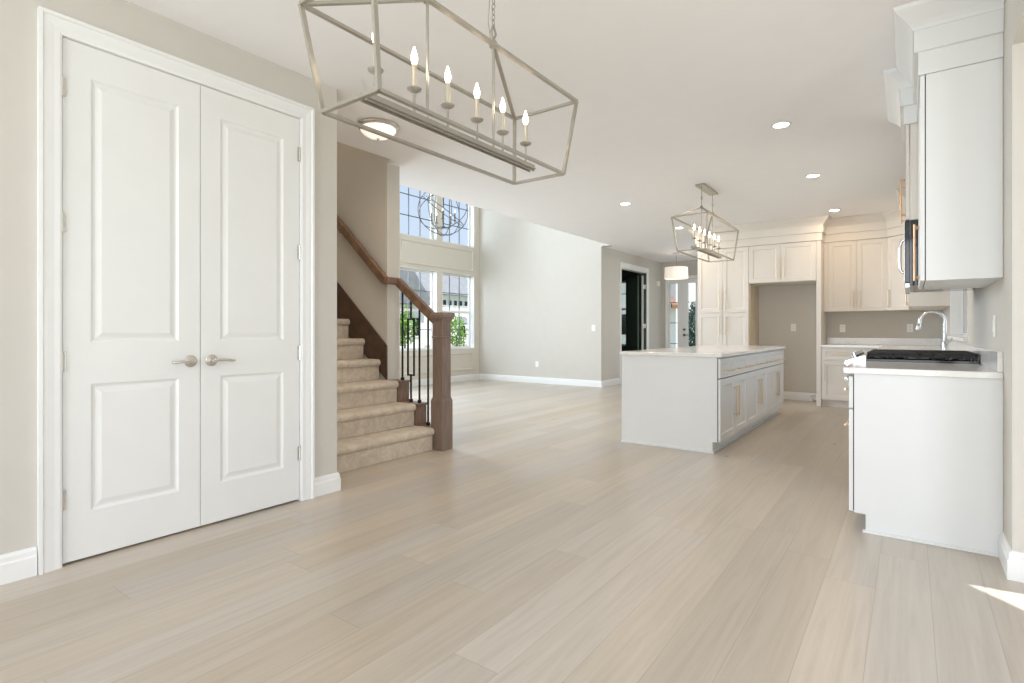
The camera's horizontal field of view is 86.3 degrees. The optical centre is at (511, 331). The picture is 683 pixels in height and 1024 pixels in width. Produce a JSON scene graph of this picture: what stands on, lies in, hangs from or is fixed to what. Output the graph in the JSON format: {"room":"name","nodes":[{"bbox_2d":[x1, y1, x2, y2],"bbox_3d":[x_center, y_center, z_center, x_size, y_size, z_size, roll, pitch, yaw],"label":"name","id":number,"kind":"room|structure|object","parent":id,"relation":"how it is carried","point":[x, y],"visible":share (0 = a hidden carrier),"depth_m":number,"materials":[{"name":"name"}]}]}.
{"room":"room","nodes":[
{"label":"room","id":0,"kind":"room"},
{"bbox_2d":[0,0,336,554],"bbox_3d":[-2.830,-0.285,1.652,0.120,2.770,5.338,0,0,36],"label":"wall","id":1,"kind":"structure","parent":0,"point":[18,18],"depth_m":2.46,"materials":[{"name":"beige paint"}]},
{"bbox_2d":[0,546,36,584],"bbox_3d":[-3.247,1.037,0.962,0.018,0.126,3.730,0,0,36],"label":"baseboard","id":2,"kind":"structure","parent":1,"relation":"attached to","point":[21,564],"depth_m":2.41,"materials":[{"name":"white paint"}]},
{"bbox_2d":[62,38,199,563],"bbox_3d":[-1.916,-0.143,2.789,0.095,2.463,0.626,0,0,36],"label":"door","id":3,"kind":"structure","parent":1,"relation":"in","point":[131,130],"depth_m":2.77,"materials":[{"name":"paint"}]},
{"bbox_2d":[37,6,314,574],"bbox_3d":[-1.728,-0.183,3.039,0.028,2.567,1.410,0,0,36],"label":"door frame","id":4,"kind":"structure","parent":1,"relation":"in","point":[51,25],"depth_m":2.53,"materials":[{"name":"white paint"}]},
{"bbox_2d":[200,85,300,525],"bbox_3d":[-1.547,-0.143,3.297,0.095,2.463,0.622,0,0,36],"label":"door","id":5,"kind":"structure","parent":1,"relation":"in","point":[250,153],"depth_m":3.27,"materials":[{"name":"paint"}]},
{"bbox_2d":[315,472,340,496],"bbox_3d":[-1.354,1.037,3.773,0.268,0.126,0.208,0,0,36],"label":"baseboard","id":6,"kind":"structure","parent":1,"relation":"attached to","point":[330,483],"depth_m":3.69,"materials":[{"name":"white paint"}]},
{"bbox_2d":[337,142,399,435],"bbox_3d":[-2.789,-1.625,6.657,3.950,5.450,0.165,0,0,36],"label":"wall","id":7,"kind":"structure","parent":0,"point":[368,186],"depth_m":5.56,"materials":[{"name":"beige paint"}]},
{"bbox_2d":[400,196,478,379],"bbox_3d":[-2.501,-1.625,10.280,0.150,5.450,6.030,0,0,36],"label":"windows","id":8,"kind":"structure","parent":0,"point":[411,251],"depth_m":11.64,"materials":[{"name":"white wood"}]},
{"bbox_2d":[400,266,436,350],"bbox_3d":[-1.937,-0.435,11.050,0.154,1.654,1.044,0,0,36],"label":"window","id":9,"kind":"structure","parent":8,"relation":"attached to","point":[433,274],"depth_m":11.42,"materials":[{"name":"white paint"}]},
{"bbox_2d":[400,187,436,240],"bbox_3d":[-1.937,-2.770,11.050,0.154,1.764,1.044,0,0,36],"label":"window","id":10,"kind":"structure","parent":8,"relation":"attached to","point":[433,236],"depth_m":11.42,"materials":[{"name":"white paint"}]},
{"bbox_2d":[401,238,472,374],"bbox_3d":[-2.464,-0.475,10.184,0.022,2.670,5.360,0,0,36],"label":"wall panels","id":11,"kind":"object","parent":8,"relation":"attached to","point":[404,239],"visible":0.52,"depth_m":11.47,"materials":[{"name":"beige paint"}]},
{"bbox_2d":[442,272,473,348],"bbox_3d":[-1.227,-0.435,12.024,0.154,1.654,1.054,0,0,36],"label":"window","id":12,"kind":"structure","parent":8,"relation":"attached to","point":[470,312],"depth_m":12.40,"materials":[{"name":"white paint"}]},
{"bbox_2d":[442,197,473,247],"bbox_3d":[-1.227,-2.770,12.024,0.154,1.764,1.054,0,0,36],"label":"window","id":13,"kind":"structure","parent":8,"relation":"attached to","point":[470,229],"depth_m":12.42,"materials":[{"name":"white paint"}]},
{"bbox_2d":[0,379,1023,682],"bbox_3d":[0.555,1.250,5.813,10.350,0.300,16.050,0,0,36],"label":"floor","id":14,"kind":"structure","parent":0,"point":[542,546],"depth_m":2.42,"materials":[{"name":"beige wood"}]},
{"bbox_2d":[337,282,434,472],"bbox_3d":[-2.425,-0.523,5.573,3.394,3.244,1.472,0,0,36],"label":"staircase","id":15,"kind":"structure","parent":14,"relation":"on","point":[407,433],"depth_m":5.03,"materials":[{"name":"beige carpet"}]},
{"bbox_2d":[337,215,453,450],"bbox_3d":[-1.936,-0.795,5.885,3.183,3.790,0.220,0,0,33],"label":"stair railing","id":16,"kind":"object","parent":15,"relation":"attached to","point":[441,401],"visible":0.91,"depth_m":5.09,"materials":[{"name":"brown wood"}]},
{"bbox_2d":[621,349,784,453],"bbox_3d":[2.376,0.666,6.362,0.984,0.865,3.040,0,0,36],"label":"kitchen island","id":17,"kind":"object","parent":14,"relation":"on","point":[698,404],"visible":1,"depth_m":5.22,"materials":[{"name":"white paint"}]},
{"bbox_2d":[620,345,785,356],"bbox_3d":[2.370,0.216,6.374,0.976,0.033,3.085,0,0,36],"label":"island countertop","id":18,"kind":"structure","parent":17,"relation":"on","point":[707,350],"depth_m":5.66,"materials":[{"name":"white stone"}]},
{"bbox_2d":[698,247,748,345],"bbox_3d":[3.566,-0.116,9.041,0.792,2.429,0.684,0,0,36],"label":"pantry cabinet","id":19,"kind":"object","parent":14,"relation":"on","point":[723,286],"visible":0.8,"depth_m":8.77,"materials":[{"name":"white paint"}]},
{"bbox_2d":[688,188,905,249],"bbox_3d":[4.355,-1.500,8.007,1.425,0.338,3.799,0,0,-32],"label":"crown molding","id":20,"kind":"structure","parent":19,"relation":"on","point":[824,228],"depth_m":8.09,"materials":[{"name":"white paint"}]},
{"bbox_2d":[749,284,758,345],"bbox_3d":[3.915,0.178,8.833,0.015,1.842,0.608,0,0,36],"label":"panel","id":21,"kind":"object","parent":14,"relation":"on","point":[753,289],"visible":0.64,"depth_m":8.77,"materials":[{"name":"white wood"}]},
{"bbox_2d":[816,240,826,405],"bbox_3d":[4.678,-0.116,8.254,0.060,2.429,0.647,0,0,36],"label":"end panel","id":22,"kind":"object","parent":14,"relation":"on","point":[821,316],"visible":0.67,"depth_m":8.00,"materials":[{"name":"white paint"}]},
{"bbox_2d":[821,347,876,407],"bbox_3d":[4.999,0.666,7.997,0.758,0.865,0.684,0,0,36],"label":"base cabinet","id":23,"kind":"object","parent":14,"relation":"on","point":[833,394],"visible":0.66,"depth_m":7.88,"materials":[{"name":"white paint"}]},
{"bbox_2d":[844,349,978,379],"bbox_3d":[2.772,0.620,3.826,0.707,0.959,0.766,0,0,36],"label":"gas range","id":24,"kind":"object","parent":14,"relation":"on","point":[879,355],"visible":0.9,"depth_m":3.57,"materials":[{"name":"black metal"}]},
{"bbox_2d":[867,357,978,363],"bbox_3d":[2.825,0.193,3.788,0.575,0.022,0.764,0,0,36],"label":"cooktop","id":25,"kind":"object","parent":24,"relation":"in","point":[953,360],"depth_m":3.48,"materials":[{"name":"black glass"}]},
{"bbox_2d":[844,374,1002,556],"bbox_3d":[2.342,0.666,3.167,0.675,0.865,0.800,0,0,36],"label":"base cabinet","id":26,"kind":"object","parent":14,"relation":"on","point":[926,452],"visible":0.91,"depth_m":2.83,"materials":[{"name":"white paint"}]},
{"bbox_2d":[843,361,1002,378],"bbox_3d":[2.343,0.216,3.161,0.665,0.033,0.809,0,0,36],"label":"countertop","id":27,"kind":"structure","parent":26,"relation":"on","point":[980,371],"depth_m":2.93,"materials":[{"name":"white stone"}]},
{"bbox_3d":[4.207,0.667,5.738,0.689,0.865,4.006,0,0,36],"label":"base cabinet","id":28,"kind":"object","parent":14,"relation":"on","visible":0},
{"bbox_2d":[821,344,949,349],"bbox_3d":[4.099,0.216,6.206,1.413,0.033,4.639,0,0,36],"label":"countertop","id":29,"kind":"structure","parent":28,"relation":"on","point":[893,347],"depth_m":7.57,"materials":[{"name":"white stone"}]},
{"bbox_2d":[915,310,952,349],"bbox_3d":[3.795,0.005,4.905,0.093,0.390,0.278,0,0,-41],"label":"kitchen faucet","id":30,"kind":"object","parent":29,"relation":"on","point":[945,342],"visible":0.84,"depth_m":4.86,"materials":[{"name":"silver metal"}]},
{"bbox_2d":[126,0,917,262],"bbox_3d":[1.863,-1.820,4.891,7.050,0.300,16.100,0,0,36],"label":"ceiling","id":31,"kind":"structure","parent":0,"point":[673,96],"depth_m":3.89,"materials":[{"name":"paint"}]},
{"bbox_2d":[358,118,399,140],"bbox_3d":[-1.086,-1.607,4.435,0.340,0.123,0.340,0,0,36],"label":"flush ceiling light","id":32,"kind":"object","parent":31,"relation":"attached to","point":[387,126],"visible":0.79,"depth_m":4.33,"materials":[{"name":"white glass"}]},
{"bbox_2d":[298,0,577,184],"bbox_3d":[-0.197,-1.199,2.192,0.376,0.940,1.226,0,0,36],"label":"lantern chandelier","id":33,"kind":"object","parent":31,"relation":"hanging from","point":[370,97],"visible":1,"depth_m":2.04,"materials":[{"name":"silver metal"}]},
{"bbox_2d":[360,91,535,171],"bbox_3d":[-0.197,-0.770,2.192,0.048,0.029,0.988,0,0,36],"label":"tray","id":34,"kind":"object","parent":33,"relation":"on","point":[380,103],"depth_m":2.08,"materials":[{"name":"silver metal"}]},
{"bbox_2d":[619,202,631,204],"bbox_3d":[1.484,-1.667,7.147,0.160,0.005,0.160,0,0,36],"label":"recessed light","id":35,"kind":"object","parent":31,"relation":"in","point":[623,203],"visible":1,"depth_m":7.13,"materials":[{"name":"white paint"}]},
{"bbox_2d":[664,252,687,279],"bbox_3d":[3.494,-1.392,11.621,0.490,0.554,0.490,0,0,36],"label":"drum pendant","id":36,"kind":"object","parent":31,"relation":"hanging from","point":[676,272],"visible":1,"depth_m":11.43,"materials":[{"name":"white fabric"}]},
{"bbox_2d":[671,183,738,261],"bbox_3d":[2.290,-1.274,6.411,0.400,0.790,1.306,0,0,36],"label":"lantern chandelier","id":37,"kind":"object","parent":31,"relation":"hanging from","point":[703,187],"visible":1,"depth_m":6.31,"materials":[{"name":"silver metal"}]},
{"bbox_2d":[690,245,721,258],"bbox_3d":[2.290,-0.923,6.411,0.051,0.031,1.052,0,0,36],"label":"tray","id":38,"kind":"object","parent":37,"relation":"on","point":[712,254],"depth_m":6.36,"materials":[{"name":"silver metal"}]},
{"bbox_2d":[770,121,791,128],"bbox_3d":[2.175,-1.667,4.416,0.160,0.005,0.160,0,0,36],"label":"recessed light","id":39,"kind":"object","parent":31,"relation":"in","point":[782,124],"visible":1,"depth_m":4.40,"materials":[{"name":"white paint"}]},
{"bbox_2d":[805,173,821,177],"bbox_3d":[3.232,-1.667,5.861,0.160,0.005,0.160,0,0,36],"label":"recessed light","id":40,"kind":"object","parent":31,"relation":"in","point":[817,174],"visible":1,"depth_m":5.84,"materials":[{"name":"white paint"}]},
{"bbox_2d":[479,208,610,379],"bbox_3d":[0.560,-1.625,11.687,3.440,5.450,0.150,0,0,36],"label":"wall","id":41,"kind":"structure","parent":0,"point":[537,283],"depth_m":11.67,"materials":[{"name":"beige paint"}]},
{"bbox_2d":[596,246,660,380],"bbox_3d":[2.646,-0.285,12.054,0.120,2.770,3.200,0,0,36],"label":"wall","id":42,"kind":"structure","parent":0,"point":[607,259],"depth_m":11.13,"materials":[{"name":"beige paint"}]},
{"bbox_2d":[409,374,619,386],"bbox_3d":[-0.985,1.037,9.586,3.118,0.126,6.685,0,0,36],"label":"baseboard","id":43,"kind":"structure","parent":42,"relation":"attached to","point":[576,382],"depth_m":11.43,"materials":[{"name":"white paint"}]},
{"bbox_2d":[619,262,648,383],"bbox_3d":[2.700,-0.174,12.002,0.028,2.547,1.545,0,0,36],"label":"doorway","id":44,"kind":"structure","parent":42,"relation":"in","point":[621,264],"depth_m":11.46,"materials":[{"name":"white paint"}]},
{"bbox_2d":[622,267,645,349],"bbox_3d":[2.632,-0.128,12.052,0.139,2.455,1.360,0,0,36],"label":"door frame","id":45,"kind":"structure","parent":42,"relation":"attached to","point":[642,274],"depth_m":12.56,"materials":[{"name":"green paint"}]},
{"bbox_2d":[626,276,645,350],"bbox_3d":[2.871,-0.096,12.885,0.143,2.368,0.777,0,0,-21],"label":"door","id":46,"kind":"structure","parent":42,"relation":"in","point":[632,283],"depth_m":12.78,"materials":[{"name":"green paint"}]},
{"bbox_2d":[622,270,640,350],"bbox_3d":[2.365,-0.285,14.300,2.980,2.770,0.200,0,0,36],"label":"wall","id":47,"kind":"structure","parent":0,"point":[625,274],"depth_m":13.59,"materials":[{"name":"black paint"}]},
{"bbox_2d":[661,260,697,348],"bbox_3d":[4.542,-0.285,12.745,2.370,2.770,0.150,0,0,36],"label":"wall","id":48,"kind":"structure","parent":0,"point":[692,265],"depth_m":13.26,"materials":[{"name":"beige paint"}]},
{"bbox_2d":[669,280,680,347],"bbox_3d":[3.933,-0.078,13.148,0.295,2.320,0.045,0,0,36],"label":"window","id":49,"kind":"structure","parent":48,"relation":"in","point":[678,282],"depth_m":13.10,"materials":[{"name":"white paint"}]},
{"bbox_2d":[665,275,697,347],"bbox_3d":[4.081,-0.108,12.970,0.891,2.415,0.028,0,0,36],"label":"door frame","id":50,"kind":"structure","parent":48,"relation":"in","point":[689,276],"depth_m":13.20,"materials":[{"name":"white paint"}]},
{"bbox_2d":[681,279,697,346],"bbox_3d":[4.217,-0.078,12.903,0.445,2.320,0.106,0,0,36],"label":"door","id":51,"kind":"structure","parent":50,"relation":"attached to","point":[685,322],"depth_m":12.98,"materials":[{"name":"white paint"}]},
{"bbox_2d":[713,237,941,392],"bbox_3d":[4.847,-0.285,8.625,3.356,2.770,0.150,0,0,36],"label":"wall","id":52,"kind":"structure","parent":0,"point":[780,306],"depth_m":8.65,"materials":[{"name":"beige paint"}]},
{"bbox_2d":[749,241,815,285],"bbox_3d":[4.265,-1.038,8.532,0.932,0.585,0.684,0,0,36],"label":"upper cabinet","id":53,"kind":"object","parent":52,"relation":"attached to","point":[786,263],"visible":0.99,"depth_m":8.28,"materials":[{"name":"white paint"}]},
{"bbox_2d":[791,324,795,330],"bbox_3d":[4.516,-0.060,8.767,0.072,0.116,0.008,0,0,36],"label":"wall outlet","id":54,"kind":"object","parent":52,"relation":"attached to","point":[793,326],"visible":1,"depth_m":8.76,"materials":[{"name":"white plastic"}]},
{"bbox_2d":[784,391,815,400],"bbox_3d":[4.466,1.037,8.799,0.945,0.126,0.018,0,0,36],"label":"baseboard","id":55,"kind":"structure","parent":52,"relation":"attached to","point":[803,396],"depth_m":8.70,"materials":[{"name":"white paint"}]},
{"bbox_2d":[840,324,844,331],"bbox_3d":[5.063,-0.045,8.368,0.072,0.116,0.008,0,0,36],"label":"wall outlet","id":56,"kind":"object","parent":52,"relation":"attached to","point":[842,326],"visible":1,"depth_m":8.37,"materials":[{"name":"white plastic"}]},
{"bbox_2d":[824,238,887,311],"bbox_3d":[5.101,-0.811,8.108,0.792,1.038,0.384,0,0,36],"label":"upper cabinet","id":57,"kind":"object","parent":52,"relation":"attached to","point":[855,271],"visible":1,"depth_m":7.99,"materials":[{"name":"white paint"}]},
{"bbox_2d":[827,338,939,344],"bbox_3d":[5.451,0.149,8.078,1.392,0.099,0.020,0,0,36],"label":"backsplash","id":58,"kind":"structure","parent":52,"relation":"attached to","point":[869,341],"depth_m":8.03,"materials":[{"name":"white stone"}]},
{"bbox_2d":[907,324,912,331],"bbox_3d":[5.739,-0.045,7.876,0.072,0.116,0.008,0,0,36],"label":"wall outlet","id":59,"kind":"object","parent":52,"relation":"attached to","point":[909,326],"visible":1,"depth_m":7.88,"materials":[{"name":"white plastic"}]},
{"bbox_2d":[887,234,943,310],"bbox_3d":[5.607,-0.811,7.609,0.628,1.038,0.596,0,0,36],"label":"upper cabinet","id":60,"kind":"object","parent":52,"relation":"attached to","point":[896,287],"visible":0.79,"depth_m":7.62,"materials":[{"name":"white paint"}]},
{"bbox_2d":[942,0,1023,552],"bbox_3d":[2.344,-0.285,2.468,0.150,2.770,12.750,0,0,36],"label":"wall","id":61,"kind":"structure","parent":0,"point":[1003,298],"depth_m":2.46,"materials":[{"name":"beige paint"}]},
{"bbox_2d":[905,291,949,309],"bbox_3d":[5.165,-0.811,6.819,0.413,1.038,1.207,0,0,36],"label":"upper cabinet","id":62,"kind":"object","parent":61,"relation":"attached to","point":[917,300],"visible":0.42,"depth_m":6.34,"materials":[{"name":"white paint"}]},
{"bbox_2d":[898,220,975,293],"bbox_3d":[2.904,-0.496,3.729,0.429,0.432,0.766,0,0,36],"label":"microwave","id":63,"kind":"object","parent":61,"relation":"attached to","point":[911,286],"visible":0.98,"depth_m":3.52,"materials":[{"name":"silver metal"}]},
{"bbox_2d":[900,123,917,223],"bbox_3d":[2.906,-1.022,3.728,0.423,0.615,0.767,0,0,36],"label":"upper cabinet","id":64,"kind":"object","parent":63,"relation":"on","point":[911,180],"visible":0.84,"depth_m":3.50,"materials":[{"name":"white paint"}]},
{"bbox_2d":[947,336,967,340],"bbox_3d":[4.229,0.068,5.208,0.029,0.025,2.300,0,0,36],"label":"window sill","id":65,"kind":"structure","parent":61,"relation":"attached to","point":[948,337],"depth_m":4.77,"materials":[{"name":"white paint"}]},
{"bbox_2d":[913,58,1002,289],"bbox_3d":[2.477,-0.796,3.077,0.350,1.068,0.787,0,0,36],"label":"upper cabinet","id":66,"kind":"object","parent":61,"relation":"attached to","point":[960,226],"visible":1,"depth_m":2.75,"materials":[{"name":"white paint"}]},
{"bbox_2d":[883,0,1003,155],"bbox_3d":[2.641,-1.500,3.433,0.505,0.338,1.792,0,0,36],"label":"crown molding","id":67,"kind":"structure","parent":66,"relation":"on","point":[932,36],"depth_m":2.78,"materials":[{"name":"white paint"}]},
{"bbox_2d":[950,291,966,336],"bbox_3d":[4.297,-0.590,5.159,0.152,1.284,2.204,0,0,36],"label":"window","id":68,"kind":"structure","parent":61,"relation":"in","point":[958,299],"depth_m":6.04,"materials":[{"name":"white paint"}]},
{"bbox_2d":[940,338,1002,371],"bbox_3d":[4.204,0.149,5.166,0.020,0.099,6.196,0,0,36],"label":"backsplash","id":69,"kind":"structure","parent":61,"relation":"attached to","point":[992,359],"depth_m":3.13,"materials":[{"name":"white stone"}]},
{"bbox_2d":[992,315,995,336],"bbox_3d":[2.565,-0.028,2.907,0.009,0.116,0.072,0,0,36],"label":"light switch","id":70,"kind":"object","parent":61,"relation":"attached to","point":[994,316],"visible":1,"depth_m":2.88,"materials":[{"name":"white plastic"}]},
{"bbox_3d":[-1.362,-4.400,8.447,4.150,0.100,7.650,0,0,36],"label":"ceiling","id":71,"kind":"structure","parent":0,"visible":0},
{"bbox_2d":[418,192,467,235],"bbox_3d":[-1.130,-2.958,8.977,0.738,2.783,0.828,0,0,18],"label":"orb chandelier","id":72,"kind":"object","parent":71,"relation":"hanging from","point":[423,195],"visible":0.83,"depth_m":8.96,"materials":[{"name":"metal"}]},
{"bbox_3d":[2.511,-0.285,2.294,0.324,2.770,0.134,0,0,36],"label":"wall","id":73,"kind":"structure","parent":0,"visible":0},
{"bbox_2d":[998,532,1023,582],"bbox_3d":[2.482,1.037,2.397,0.492,0.126,0.302,0,0,36],"label":"baseboard","id":74,"kind":"structure","parent":73,"relation":"attached to","point":[1012,562],"depth_m":2.42,"materials":[{"name":"white paint"}]},
{"label":"outside","id":75,"kind":"structure","parent":0,"visible":0},
{"bbox_2d":[424,344,467,347],"bbox_3d":[11.778,1.575,16.164,240.000,0.250,220.000,0,0,36],"label":"ground","id":76,"kind":"structure","parent":75,"point":[425,346],"depth_m":55.40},
{"bbox_2d":[400,305,417,347],"bbox_3d":[-5.149,0.095,26.097,1.286,2.715,1.329,0,0,36],"label":"young tree","id":77,"kind":"object","parent":76,"relation":"on","point":[405,312],"visible":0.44,"depth_m":25.87,"materials":[{"name":"green plant"}]},
{"bbox_2d":[400,270,429,347],"bbox_3d":[-10.280,-1.830,37.682,8.000,6.540,5.800,0,0,36],"label":"house","id":78,"kind":"structure","parent":76,"relation":"on","point":[413,278],"depth_m":36.46,"materials":[{"name":"white"}]},
{"bbox_2d":[415,272,467,344],"bbox_3d":[-14.504,-3.530,58.206,13.000,9.940,22.000,0,0,36],"label":"house","id":79,"kind":"structure","parent":76,"relation":"on","point":[424,277],"depth_m":59.66,"materials":[{"name":"white"}]},
{"bbox_2d":[451,315,467,346],"bbox_3d":[-3.058,0.285,29.796,1.289,2.336,1.315,0,0,36],"label":"young tree","id":80,"kind":"object","parent":76,"relation":"on","point":[461,319],"visible":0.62,"depth_m":29.53,"materials":[{"name":"green plant"}]},
{"bbox_2d":[454,317,467,345],"bbox_3d":[-2.940,0.275,33.323,1.663,2.350,1.663,0,0,-31],"label":"patio umbrella","id":81,"kind":"object","parent":76,"relation":"on","point":[465,319],"visible":0.29,"depth_m":33.00,"materials":[{"name":"fabric"}]},
{"bbox_2d":[622,283,694,347],"bbox_3d":[8.558,-2.480,34.286,6.450,7.840,7.500,0,0,36],"label":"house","id":82,"kind":"structure","parent":76,"relation":"on","point":[691,285],"depth_m":32.17,"materials":[{"name":"white"}]},
{"bbox_2d":[689,301,694,346],"bbox_3d":[8.070,0.016,24.169,0.796,2.884,0.722,0,0,36],"label":"evergreen tree","id":83,"kind":"object","parent":76,"relation":"on","point":[691,313],"visible":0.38,"depth_m":24.02,"materials":[{"name":"green plant"}]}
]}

